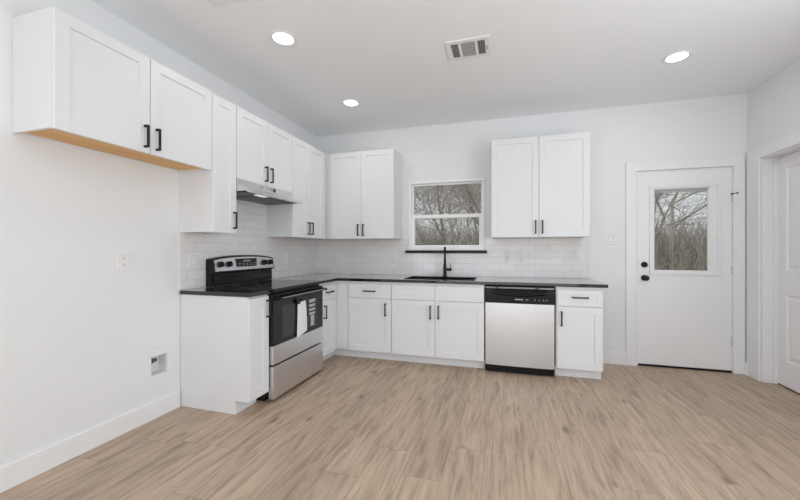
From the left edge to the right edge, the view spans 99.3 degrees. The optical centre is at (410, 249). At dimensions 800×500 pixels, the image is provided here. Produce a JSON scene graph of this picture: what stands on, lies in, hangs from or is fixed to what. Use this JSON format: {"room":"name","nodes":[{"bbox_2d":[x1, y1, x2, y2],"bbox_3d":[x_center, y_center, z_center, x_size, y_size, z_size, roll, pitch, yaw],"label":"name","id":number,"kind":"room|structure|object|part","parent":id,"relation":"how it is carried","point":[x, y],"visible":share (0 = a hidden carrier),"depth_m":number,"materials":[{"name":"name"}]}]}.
{"room":"kitchen","nodes":[
{"label":"kitchen","id":0,"kind":"room"},
{"bbox_2d":[0,0,317,465],"bbox_3d":[-2.458,-0.153,0.633,0.102,2.796,8.674,0,0,16],"label":"wall","id":1,"kind":"structure","parent":0,"point":[77,331],"depth_m":2.06,"materials":[{"name":"paint"}]},
{"bbox_2d":[0,390,179,492],"bbox_3d":[-2.678,1.167,-0.367,0.015,0.132,6.325,0,0,16],"label":"baseboard","id":2,"kind":"structure","parent":1,"relation":"attached to","point":[17,471],"depth_m":2.05,"materials":[{"name":"white paint"}]},
{"bbox_2d":[12,6,211,171],"bbox_3d":[-1.784,-0.910,2.180,0.357,0.607,0.942,0,0,16],"label":"upper cabinet","id":3,"kind":"object","parent":1,"relation":"attached to","point":[74,83],"visible":1,"depth_m":1.90,"materials":[{"name":"paint"}]},
{"bbox_3d":[-1.717,-0.909,1.918,0.019,0.604,0.472,0,0,16],"label":"door","id":4,"kind":"part","parent":3,"relation":"part of","materials":[{"name":"paint"}]},
{"bbox_3d":[-1.637,-0.705,2.106,0.035,0.140,0.013,0,0,16],"label":"handle","id":5,"kind":"part","parent":3,"relation":"part of","materials":[{"name":"black metal"}]},
{"bbox_3d":[-1.617,-0.705,2.176,0.035,0.140,0.013,0,0,16],"label":"handle","id":6,"kind":"part","parent":3,"relation":"part of","materials":[{"name":"black metal"}]},
{"bbox_3d":[-1.589,-0.909,2.372,0.019,0.604,0.464,0,0,16],"label":"door","id":7,"kind":"part","parent":3,"relation":"part of","materials":[{"name":"paint"}]},
{"bbox_2d":[117,253,128,270],"bbox_3d":[-1.935,0.080,2.287,0.009,0.119,0.074,0,0,16],"label":"wall outlet","id":8,"kind":"object","parent":1,"relation":"attached to","point":[122,258],"visible":1,"depth_m":2.28,"materials":[{"name":"white plastic"}]},
{"bbox_2d":[145,346,172,384],"bbox_3d":[-1.910,0.849,2.537,0.089,0.224,0.206,0,0,16],"label":"water supply box","id":9,"kind":"object","parent":1,"relation":"attached to","point":[158,361],"visible":0.97,"depth_m":2.56,"materials":[{"name":"white plastic"}]},
{"bbox_2d":[180,93,237,233],"bbox_3d":[-1.623,-0.671,2.752,0.357,1.069,0.241,0,0,16],"label":"upper cabinet","id":10,"kind":"object","parent":1,"relation":"attached to","point":[207,198],"visible":0.74,"depth_m":2.67,"materials":[{"name":"paint"}]},
{"bbox_3d":[-1.493,-0.670,2.715,0.019,1.067,0.239,0,0,16],"label":"door","id":11,"kind":"part","parent":10,"relation":"part of","materials":[{"name":"paint"}]},
{"bbox_3d":[-1.444,-0.243,2.793,0.035,0.140,0.013,0,0,16],"label":"handle","id":12,"kind":"part","parent":10,"relation":"part of","materials":[{"name":"black metal"}]},
{"bbox_2d":[179,200,317,289],"bbox_3d":[-1.547,-0.078,3.668,0.009,0.792,2.057,0,0,16],"label":"backsplash","id":13,"kind":"structure","parent":1,"relation":"attached to","point":[250,238],"depth_m":3.38,"materials":[{"name":"tile"}]},
{"bbox_2d":[189,253,196,266],"bbox_3d":[-1.787,0.082,2.783,0.008,0.119,0.074,0,0,16],"label":"wall outlet","id":14,"kind":"object","parent":13,"relation":"attached to","point":[192,256],"visible":1,"depth_m":2.78,"materials":[{"name":"white plastic"}]},
{"bbox_2d":[236,106,291,191],"bbox_3d":[-1.486,-0.903,3.238,0.357,0.604,0.764,0,0,16],"label":"upper cabinet","id":15,"kind":"object","parent":1,"relation":"attached to","point":[263,150],"visible":0.68,"depth_m":3.14,"materials":[{"name":"paint"}]},
{"bbox_3d":[-1.408,-0.902,3.018,0.019,0.602,0.377,0,0,16],"label":"door","id":16,"kind":"part","parent":15,"relation":"part of","materials":[{"name":"paint"}]},
{"bbox_3d":[-1.341,-0.705,3.159,0.035,0.140,0.013,0,0,16],"label":"handle","id":17,"kind":"part","parent":15,"relation":"part of","materials":[{"name":"black metal"}]},
{"bbox_2d":[236,178,302,204],"bbox_3d":[-1.439,-0.539,3.224,0.437,0.125,0.762,0,0,16],"label":"range hood","id":18,"kind":"object","parent":15,"relation":"attached to","point":[247,191],"visible":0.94,"depth_m":3.14,"materials":[{"name":"silver metal"}]},
{"bbox_3d":[-1.321,-0.705,3.230,0.035,0.140,0.013,0,0,16],"label":"handle","id":19,"kind":"part","parent":15,"relation":"part of","materials":[{"name":"black metal"}]},
{"bbox_3d":[-1.305,-0.902,3.386,0.019,0.602,0.380,0,0,16],"label":"door","id":20,"kind":"part","parent":15,"relation":"part of","materials":[{"name":"paint"}]},
{"bbox_2d":[267,136,325,238],"bbox_3d":[-1.285,-0.671,3.952,0.357,1.069,0.714,0,0,16],"label":"upper cabinet","id":21,"kind":"object","parent":1,"relation":"attached to","point":[307,220],"visible":0.8,"depth_m":3.79,"materials":[{"name":"paint"}]},
{"bbox_3d":[-1.210,-0.670,3.723,0.019,1.067,0.310,0,0,16],"label":"door","id":22,"kind":"part","parent":21,"relation":"part of","materials":[{"name":"paint"}]},
{"bbox_3d":[-1.151,-0.243,3.834,0.035,0.140,0.013,0,0,16],"label":"handle","id":23,"kind":"part","parent":21,"relation":"part of","materials":[{"name":"black metal"}]},
{"bbox_3d":[-1.123,-0.670,4.031,0.019,1.067,0.323,0,0,16],"label":"door","id":24,"kind":"part","parent":21,"relation":"part of","materials":[{"name":"paint"}]},
{"bbox_2d":[0,355,799,499],"bbox_3d":[-0.045,1.271,-0.039,5.110,0.076,8.788,0,0,16],"label":"floor","id":25,"kind":"structure","parent":0,"point":[356,428],"depth_m":2.20,"materials":[{"name":"brown wood"}]},
{"bbox_2d":[180,294,270,414],"bbox_3d":[-1.463,0.791,2.700,0.687,0.883,0.218,0,0,16],"label":"base cabinet","id":26,"kind":"object","parent":25,"relation":"on","point":[224,340],"visible":0.95,"depth_m":2.60,"materials":[{"name":"paint"}]},
{"bbox_2d":[180,287,269,296],"bbox_3d":[-1.473,0.334,2.699,0.659,0.031,0.231,0,0,16],"label":"countertop","id":27,"kind":"structure","parent":26,"relation":"on","point":[230,292],"depth_m":2.62,"materials":[{"name":"black stone"}]},
{"bbox_3d":[-1.175,0.748,2.619,0.019,0.767,0.215,0,0,16],"label":"door","id":28,"kind":"part","parent":26,"relation":"part of","materials":[{"name":"paint"}]},
{"bbox_3d":[-1.128,0.463,2.688,0.035,0.140,0.013,0,0,16],"label":"handle","id":29,"kind":"part","parent":26,"relation":"part of","materials":[{"name":"black metal"}]},
{"bbox_2d":[206,255,326,400],"bbox_3d":[-1.295,0.641,3.174,0.730,1.184,0.775,0,0,16],"label":"range","id":30,"kind":"object","parent":25,"relation":"on","point":[293,359],"visible":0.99,"depth_m":3.02,"materials":[{"name":"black metal"}]},
{"bbox_3d":[-1.643,0.127,2.941,0.047,0.055,0.053,0,0,16],"label":"knob","id":31,"kind":"part","parent":30,"relation":"part of","materials":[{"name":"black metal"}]},
{"bbox_3d":[-1.617,0.127,3.034,0.047,0.055,0.053,0,0,16],"label":"knob","id":32,"kind":"part","parent":30,"relation":"part of","materials":[{"name":"black metal"}]},
{"bbox_3d":[-1.569,0.125,3.251,0.018,0.120,0.747,0,0,16],"label":"control panel","id":33,"kind":"part","parent":30,"relation":"part of","materials":[{"name":"silver metal"}]},
{"bbox_2d":[213,279,323,291],"bbox_3d":[-1.283,0.325,3.171,0.604,0.026,0.775,0,0,16],"label":"cooktop","id":34,"kind":"object","parent":30,"relation":"in","point":[274,285],"depth_m":3.07,"materials":[{"name":"black glass"}]},
{"bbox_3d":[-1.021,1.071,3.097,0.046,0.262,0.764,0,0,16],"label":"storage drawer","id":35,"kind":"part","parent":30,"relation":"part of","materials":[{"name":"silver metal"}]},
{"bbox_3d":[-1.022,0.569,3.098,0.043,0.414,0.764,0,0,16],"label":"oven door","id":36,"kind":"part","parent":30,"relation":"part of","materials":[{"name":"black glass"}]},
{"bbox_3d":[-1.021,0.850,3.097,0.046,0.150,0.764,0,0,16],"label":"door panel","id":37,"kind":"part","parent":30,"relation":"part of","materials":[{"name":"silver metal"}]},
{"bbox_3d":[-0.974,0.393,3.084,0.062,0.028,0.743,0,0,16],"label":"oven handle","id":38,"kind":"part","parent":30,"relation":"part of","materials":[{"name":"black plastic"}]},
{"bbox_2d":[296,297,306,336],"bbox_3d":[-0.976,0.576,3.071,0.040,0.395,0.155,0,0,16],"label":"leaflet","id":39,"kind":"object","parent":30,"relation":"attached to","point":[302,313],"visible":0.99,"depth_m":3.06,"materials":[{"name":"white paper"}]},
{"bbox_2d":[309,298,314,325],"bbox_3d":[-0.950,0.598,3.268,0.001,0.254,0.102,0,0,16],"label":"print","id":40,"kind":"object","parent":30,"relation":"attached to","point":[311,300],"depth_m":3.27,"materials":[{"name":"grey paper"}]},
{"bbox_2d":[319,281,336,360],"bbox_3d":[-1.095,0.791,4.066,0.657,0.883,1.036,0,0,16],"label":"base cabinet","id":41,"kind":"object","parent":25,"relation":"on","point":[329,341],"visible":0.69,"depth_m":3.73,"materials":[{"name":"paint"}]},
{"bbox_3d":[-0.912,0.835,3.666,0.019,0.592,0.348,0,0,16],"label":"door","id":42,"kind":"part","parent":41,"relation":"part of","materials":[{"name":"paint"}]},
{"bbox_3d":[-0.912,0.457,3.666,0.019,0.155,0.348,0,0,16],"label":"drawer","id":43,"kind":"part","parent":41,"relation":"part of","materials":[{"name":"paint"}]},
{"bbox_2d":[334,281,393,359],"bbox_3d":[-0.493,0.791,4.094,0.737,0.883,0.659,0,0,16],"label":"base cabinet","id":44,"kind":"object","parent":25,"relation":"on","point":[364,308],"visible":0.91,"depth_m":3.81,"materials":[{"name":"paint"}]},
{"bbox_3d":[-0.460,0.457,3.788,0.503,0.155,0.019,0,0,16],"label":"drawer","id":45,"kind":"part","parent":44,"relation":"part of","materials":[{"name":"paint"}]},
{"bbox_3d":[-0.460,0.835,3.788,0.503,0.592,0.019,0,0,16],"label":"door","id":46,"kind":"part","parent":44,"relation":"part of","materials":[{"name":"paint"}]},
{"bbox_2d":[392,282,485,368],"bbox_3d":[0.342,0.791,3.860,0.993,0.883,0.659,0,0,16],"label":"base cabinet","id":47,"kind":"object","parent":25,"relation":"on","point":[433,323],"visible":0.98,"depth_m":3.57,"materials":[{"name":"paint"}]},
{"bbox_3d":[0.021,0.457,3.653,0.480,0.155,0.019,0,0,16],"label":"drawer","id":48,"kind":"part","parent":47,"relation":"part of","materials":[{"name":"paint"}]},
{"bbox_3d":[0.021,0.835,3.653,0.480,0.592,0.019,0,0,16],"label":"door","id":49,"kind":"part","parent":47,"relation":"part of","materials":[{"name":"paint"}]},
{"bbox_2d":[270,273,607,287],"bbox_3d":[0.219,0.334,3.694,3.377,0.031,1.035,0,0,16],"label":"countertop","id":50,"kind":"structure","parent":47,"relation":"on","point":[326,277],"depth_m":3.67,"materials":[{"name":"black stone"}]},
{"bbox_2d":[404,276,476,279],"bbox_3d":[0.338,0.439,3.817,0.780,0.252,0.345,0,0,16],"label":"sink","id":51,"kind":"object","parent":50,"relation":"in","point":[411,276],"visible":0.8,"depth_m":3.87,"materials":[{"name":"black"}]},
{"bbox_2d":[442,247,451,276],"bbox_3d":[0.406,0.139,3.967,0.110,0.358,0.205,0,0,16],"label":"faucet","id":52,"kind":"object","parent":50,"relation":"on","point":[445,269],"visible":1,"depth_m":4.02,"materials":[{"name":"black metal"}]},
{"bbox_3d":[0.498,0.457,3.519,0.504,0.155,0.019,0,0,16],"label":"drawer","id":53,"kind":"part","parent":47,"relation":"part of","materials":[{"name":"paint"}]},
{"bbox_3d":[0.498,0.835,3.519,0.504,0.592,0.019,0,0,16],"label":"door","id":54,"kind":"part","parent":47,"relation":"part of","materials":[{"name":"paint"}]},
{"bbox_2d":[485,285,554,375],"bbox_3d":[1.145,0.792,3.635,0.653,0.881,0.613,0,0,16],"label":"dishwasher","id":55,"kind":"object","parent":25,"relation":"on","point":[519,320],"visible":0.98,"depth_m":3.34,"materials":[{"name":"grey metal"}]},
{"bbox_3d":[1.080,1.190,3.404,0.648,0.071,0.053,0,0,16],"label":"kick plate","id":56,"kind":"part","parent":55,"relation":"part of","materials":[{"name":"black plastic"}]},
{"bbox_3d":[1.068,0.457,3.362,0.650,0.140,0.043,0,0,16],"label":"control panel","id":57,"kind":"part","parent":55,"relation":"part of","materials":[{"name":"black plastic"}]},
{"bbox_2d":[553,287,602,378],"bbox_3d":[1.668,0.791,3.487,0.409,0.883,0.659,0,0,16],"label":"base cabinet","id":58,"kind":"object","parent":25,"relation":"on","point":[578,311],"visible":0.93,"depth_m":3.21,"materials":[{"name":"paint"}]},
{"bbox_3d":[1.590,0.457,3.212,0.389,0.155,0.019,0,0,16],"label":"drawer","id":59,"kind":"part","parent":58,"relation":"part of","materials":[{"name":"paint"}]},
{"bbox_3d":[1.590,0.835,3.212,0.389,0.592,0.019,0,0,16],"label":"door","id":60,"kind":"part","parent":58,"relation":"part of","materials":[{"name":"paint"}]},
{"bbox_3d":[1.589,0.448,3.185,0.140,0.013,0.035,0,0,16],"label":"handle","id":61,"kind":"part","parent":58,"relation":"part of","materials":[{"name":"black metal"}]},
{"bbox_2d":[91,0,799,136],"bbox_3d":[-0.045,-1.602,-0.039,5.110,0.102,8.788,0,0,16],"label":"ceiling","id":62,"kind":"structure","parent":0,"point":[391,57],"depth_m":2.64,"materials":[{"name":"paint"}]},
{"bbox_2d":[207,0,241,6],"bbox_3d":[-1.121,-1.542,1.973,0.345,0.018,0.290,0,0,16],"label":"ceiling vent","id":63,"kind":"object","parent":62,"relation":"in","point":[215,3],"visible":1,"depth_m":2.12,"materials":[{"name":"white metal"}]},
{"bbox_2d":[269,30,296,46],"bbox_3d":[-0.935,-1.547,2.491,0.193,0.008,0.193,0,0,16],"label":"recessed light","id":64,"kind":"object","parent":62,"relation":"in","point":[280,37],"visible":1,"depth_m":2.48,"materials":[{"name":"white plastic"}]},
{"bbox_2d":[342,99,359,106],"bbox_3d":[-0.634,-1.547,3.583,0.193,0.008,0.193,0,0,16],"label":"recessed light","id":65,"kind":"object","parent":62,"relation":"in","point":[347,102],"visible":1,"depth_m":3.57,"materials":[{"name":"white plastic"}]},
{"bbox_2d":[445,35,490,61],"bbox_3d":[0.443,-1.542,2.616,0.328,0.018,0.259,0,0,16],"label":"ceiling vent","id":66,"kind":"object","parent":62,"relation":"in","point":[474,47],"visible":1,"depth_m":2.60,"materials":[{"name":"white metal"}]},
{"bbox_2d":[662,50,692,63],"bbox_3d":[2.137,-1.547,2.731,0.193,0.008,0.193,0,0,16],"label":"recessed light","id":67,"kind":"object","parent":62,"relation":"in","point":[678,56],"visible":1,"depth_m":2.72,"materials":[{"name":"white plastic"}]},
{"bbox_2d":[318,93,746,361],"bbox_3d":[1.108,-0.153,4.063,5.110,2.796,0.140,0,0,16],"label":"wall","id":68,"kind":"structure","parent":0,"point":[709,127],"depth_m":3.71,"materials":[{"name":"paint"}]},
{"bbox_2d":[312,148,401,239],"bbox_3d":[-0.742,-0.671,4.324,1.199,1.069,0.357,0,0,16],"label":"upper cabinet","id":69,"kind":"object","parent":68,"relation":"attached to","point":[364,188],"visible":0.81,"depth_m":4.14,"materials":[{"name":"paint"}]},
{"bbox_3d":[-0.808,-0.670,4.203,0.417,1.067,0.019,0,0,16],"label":"door","id":70,"kind":"part","parent":69,"relation":"part of","materials":[{"name":"paint"}]},
{"bbox_3d":[-0.404,-0.670,4.089,0.415,1.067,0.019,0,0,16],"label":"door","id":71,"kind":"part","parent":69,"relation":"part of","materials":[{"name":"paint"}]},
{"bbox_2d":[405,178,486,252],"bbox_3d":[0.432,-0.411,4.218,1.003,0.899,0.158,0,0,16],"label":"window","id":72,"kind":"structure","parent":68,"relation":"in","point":[413,248],"depth_m":4.18,"materials":[{"name":"white plastic"}]},
{"bbox_3d":[0.416,0.022,4.158,1.003,0.033,0.034,0,0,16],"label":"sill","id":73,"kind":"part","parent":72,"relation":"part of","materials":[{"name":"black metal"}]},
{"bbox_3d":[0.437,-0.235,4.216,0.886,0.412,0.036,0,0,16],"label":"sash","id":74,"kind":"part","parent":72,"relation":"part of","materials":[{"name":"white plastic"}]},
{"bbox_3d":[0.447,-0.614,4.250,0.886,0.437,0.030,0,0,16],"label":"sash","id":75,"kind":"part","parent":72,"relation":"part of","materials":[{"name":"white plastic"}]},
{"bbox_2d":[318,237,589,278],"bbox_3d":[0.354,0.089,4.198,3.364,0.456,0.009,0,0,16],"label":"backsplash","id":76,"kind":"structure","parent":68,"relation":"attached to","point":[543,257],"depth_m":4.10,"materials":[{"name":"tile"}]},
{"bbox_2d":[391,253,396,261],"bbox_3d":[-0.218,0.097,4.349,0.074,0.119,0.009,0,0,16],"label":"wall outlet","id":77,"kind":"object","parent":76,"relation":"attached to","point":[393,255],"visible":1,"depth_m":4.35,"materials":[{"name":"white plastic"}]},
{"bbox_2d":[504,251,510,260],"bbox_3d":[1.125,0.074,3.972,0.074,0.119,0.008,0,0,16],"label":"wall outlet","id":78,"kind":"object","parent":76,"relation":"attached to","point":[507,254],"visible":1,"depth_m":3.97,"materials":[{"name":"white plastic"}]},
{"bbox_2d":[517,251,523,261],"bbox_3d":[1.264,0.074,3.933,0.074,0.119,0.009,0,0,16],"label":"wall outlet","id":79,"kind":"object","parent":76,"relation":"attached to","point":[520,254],"visible":1,"depth_m":3.93,"materials":[{"name":"white plastic"}]},
{"bbox_2d":[576,251,582,261],"bbox_3d":[1.868,0.072,3.764,0.074,0.119,0.008,0,0,16],"label":"light switch","id":80,"kind":"object","parent":76,"relation":"attached to","point":[579,254],"visible":1,"depth_m":3.76,"materials":[{"name":"white plastic"}]},
{"bbox_2d":[491,132,589,237],"bbox_3d":[1.389,-0.671,3.725,0.983,1.069,0.357,0,0,16],"label":"upper cabinet","id":81,"kind":"object","parent":68,"relation":"attached to","point":[540,185],"visible":1,"depth_m":3.58,"materials":[{"name":"paint"}]},
{"bbox_3d":[1.116,-0.670,3.662,0.486,1.067,0.019,0,0,16],"label":"door","id":82,"kind":"part","parent":81,"relation":"part of","materials":[{"name":"paint"}]},
{"bbox_3d":[1.589,-0.670,3.529,0.488,1.067,0.019,0,0,16],"label":"door","id":83,"kind":"part","parent":81,"relation":"part of","materials":[{"name":"paint"}]},
{"bbox_2d":[607,233,618,243],"bbox_3d":[2.188,-0.121,3.683,0.119,0.119,0.008,0,0,16],"label":"light switch","id":84,"kind":"object","parent":68,"relation":"attached to","point":[612,238],"visible":1,"depth_m":3.68,"materials":[{"name":"white plastic"}]},
{"bbox_2d":[603,351,625,364],"bbox_3d":[2.116,1.167,3.699,0.391,0.132,0.015,0,0,16],"label":"baseboard","id":85,"kind":"structure","parent":68,"relation":"attached to","point":[609,357],"depth_m":3.67,"materials":[{"name":"white paint"}]},
{"bbox_2d":[626,156,744,374],"bbox_3d":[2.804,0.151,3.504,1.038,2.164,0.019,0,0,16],"label":"trim","id":86,"kind":"structure","parent":68,"relation":"attached to","point":[738,162],"depth_m":3.42,"materials":[{"name":"white paint"}]},
{"bbox_2d":[638,166,738,372],"bbox_3d":[2.843,0.197,3.540,0.862,2.071,0.208,0,0,16],"label":"door","id":87,"kind":"structure","parent":68,"relation":"in","point":[685,316],"depth_m":3.51,"materials":[{"name":"white paint"}]},
{"bbox_3d":[2.471,0.295,3.579,0.064,0.064,0.072,0,0,16],"label":"knob","id":88,"kind":"part","parent":87,"relation":"part of","materials":[{"name":"black metal"}]},
{"bbox_2d":[654,188,707,192],"bbox_3d":[2.807,-0.623,3.540,0.475,0.043,0.007,0,0,16],"label":"blind","id":89,"kind":"object","parent":87,"relation":"attached to","point":[657,190],"depth_m":3.54,"materials":[{"name":"grey"}]},
{"bbox_3d":[2.803,-0.214,3.528,0.521,0.886,0.014,0,0,16],"label":"frame","id":90,"kind":"part","parent":87,"relation":"part of","materials":[{"name":"white paint"}]},
{"bbox_3d":[2.832,-0.214,3.537,0.627,0.942,0.067,0,0,16],"label":"pane frame","id":91,"kind":"part","parent":87,"relation":"part of","materials":[{"name":"white paint"}]},
{"bbox_2d":[745,362,747,375],"bbox_3d":[3.306,1.170,3.341,0.030,0.124,0.025,0,0,16],"label":"trim","id":92,"kind":"structure","parent":68,"relation":"attached to","point":[746,363],"depth_m":3.33,"materials":[{"name":"white paint"}]},
{"bbox_2d":[747,59,799,157],"bbox_3d":[2.254,-0.153,-0.764,0.165,2.796,8.534,0,0,16],"label":"wall","id":93,"kind":"structure","parent":0,"point":[773,107],"depth_m":3.02,"materials":[{"name":"paint"}]},
{"bbox_2d":[747,132,799,381],"bbox_3d":[3.152,0.138,2.774,0.019,2.190,1.191,0,0,16],"label":"trim","id":94,"kind":"structure","parent":93,"relation":"attached to","point":[754,157],"depth_m":3.23,"materials":[{"name":"white paint"}]},
{"bbox_2d":[761,144,799,383],"bbox_3d":[3.231,0.186,2.713,0.166,2.093,0.925,0,0,16],"label":"trim","id":95,"kind":"structure","parent":93,"relation":"attached to","point":[769,164],"depth_m":3.15,"materials":[{"name":"white paint"}]},
{"bbox_2d":[778,151,799,394],"bbox_3d":[3.241,0.193,2.711,0.099,2.076,0.894,0,0,16],"label":"door","id":96,"kind":"structure","parent":93,"relation":"in","point":[788,165],"depth_m":3.02,"materials":[{"name":"white paint"}]},
{"label":"outside","id":97,"kind":"structure","parent":0,"visible":0},
{"bbox_3d":[8.279,0.683,38.643,80.000,2.000,69.400,0,0,16],"label":"ground","id":98,"kind":"structure","parent":97,"visible":0},
{"bbox_2d":[415,189,444,235],"bbox_3d":[-1.118,-2.673,14.506,6.256,8.432,7.986,0,0,-6],"label":"bare tree","id":99,"kind":"object","parent":98,"relation":"on","point":[415,189],"visible":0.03,"depth_m":14.20,"materials":[{"name":"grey plant"}]},
{"bbox_2d":[414,184,479,233],"bbox_3d":[-0.103,-1.820,10.289,5.826,6.895,5.746,0,0,-16],"label":"bare tree","id":100,"kind":"object","parent":98,"relation":"on","point":[427,197],"visible":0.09,"depth_m":10.71,"materials":[{"name":"grey plant"}]},
{"bbox_2d":[414,184,480,244],"bbox_3d":[1.330,-2.271,11.242,5.115,7.757,6.817,0,0,-16],"label":"bare tree","id":101,"kind":"object","parent":98,"relation":"on","point":[464,185],"visible":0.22,"depth_m":11.45,"materials":[{"name":"grey plant"}]},
{"bbox_2d":[414,183,480,244],"bbox_3d":[2.099,-2.242,11.988,6.340,7.622,5.154,0,0,3],"label":"bare tree","id":102,"kind":"object","parent":98,"relation":"on","point":[477,188],"visible":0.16,"depth_m":12.13,"materials":[{"name":"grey plant"}]},
{"bbox_2d":[414,184,480,244],"bbox_3d":[2.308,-2.640,14.213,7.584,8.272,8.507,0,0,-8],"label":"bare tree","id":103,"kind":"object","parent":98,"relation":"on","point":[422,199],"visible":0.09,"depth_m":14.95,"materials":[{"name":"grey plant"}]},
{"bbox_2d":[422,184,479,244],"bbox_3d":[2.920,-3.379,20.117,6.442,9.527,7.925,0,0,45],"label":"bare tree","id":104,"kind":"object","parent":98,"relation":"on","point":[453,228],"visible":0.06,"depth_m":19.89,"materials":[{"name":"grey plant"}]},
{"bbox_2d":[427,184,480,226],"bbox_3d":[4.653,-3.640,16.539,9.583,10.118,7.507,0,0,-40],"label":"bare tree","id":105,"kind":"object","parent":98,"relation":"on","point":[474,184],"visible":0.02,"depth_m":16.31,"materials":[{"name":"grey plant"}]},
{"bbox_2d":[437,184,480,240],"bbox_3d":[3.938,-2.493,15.757,6.608,7.929,6.700,0,0,26],"label":"bare tree","id":106,"kind":"object","parent":98,"relation":"on","point":[477,184],"visible":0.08,"depth_m":15.31,"materials":[{"name":"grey plant"}]},
{"bbox_2d":[447,186,480,225],"bbox_3d":[6.167,-4.466,21.625,11.910,11.581,10.618,0,0,43],"label":"bare tree","id":107,"kind":"object","parent":98,"relation":"on","point":[458,186],"visible":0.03,"depth_m":21.80,"materials":[{"name":"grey plant"}]},
{"bbox_2d":[415,200,706,270],"bbox_3d":[11.695,-1.217,30.225,64.347,4.953,27.727,0,0,16],"label":"woodland","id":108,"kind":"object","parent":98,"relation":"on","point":[676,234],"visible":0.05,"depth_m":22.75,"materials":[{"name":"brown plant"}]},
{"bbox_2d":[415,221,706,270],"bbox_3d":[4.881,-0.042,16.413,30.994,3.063,10.154,0,0,16],"label":"saplings","id":109,"kind":"object","parent":98,"relation":"on","point":[698,250],"visible":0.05,"depth_m":14.48,"materials":[{"name":"grey plant"}]},
{"bbox_2d":[446,242,706,269],"bbox_3d":[2.458,0.579,11.417,21.776,2.026,5.896,0,0,17],"label":"thicket","id":110,"kind":"object","parent":98,"relation":"on","point":[463,242],"visible":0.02,"depth_m":10.59,"materials":[{"name":"brown plant"}]},
{"bbox_2d":[480,195,683,228],"bbox_3d":[5.235,-2.630,10.957,6.256,8.432,7.986,0,0,-23],"label":"bare tree","id":111,"kind":"object","parent":98,"relation":"on","point":[677,195],"visible":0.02,"depth_m":10.58,"materials":[{"name":"grey plant"}]},
{"bbox_2d":[654,190,704,269],"bbox_3d":[10.168,-3.122,14.009,6.184,9.146,7.608,0,0,5],"label":"bare tree","id":112,"kind":"object","parent":98,"relation":"on","point":[656,197],"visible":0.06,"depth_m":14.19,"materials":[{"name":"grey plant"}]},
{"bbox_2d":[654,190,704,231],"bbox_3d":[8.216,-2.268,13.268,6.320,7.584,6.408,0,0,23],"label":"bare tree","id":113,"kind":"object","parent":98,"relation":"on","point":[702,190],"visible":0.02,"depth_m":12.19,"materials":[{"name":"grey plant"}]},
{"bbox_2d":[654,188,708,240],"bbox_3d":[7.545,-2.498,11.347,7.176,8.166,5.384,0,0,0],"label":"bare tree","id":114,"kind":"object","parent":98,"relation":"on","point":[666,194],"visible":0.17,"depth_m":11.35,"materials":[{"name":"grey plant"}]},
{"bbox_2d":[656,189,706,269],"bbox_3d":[13.836,-4.109,16.419,8.132,10.961,10.382,0,0,-12],"label":"bare tree","id":115,"kind":"object","parent":98,"relation":"on","point":[674,201],"visible":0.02,"depth_m":17.09,"materials":[{"name":"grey plant"}]}
]}

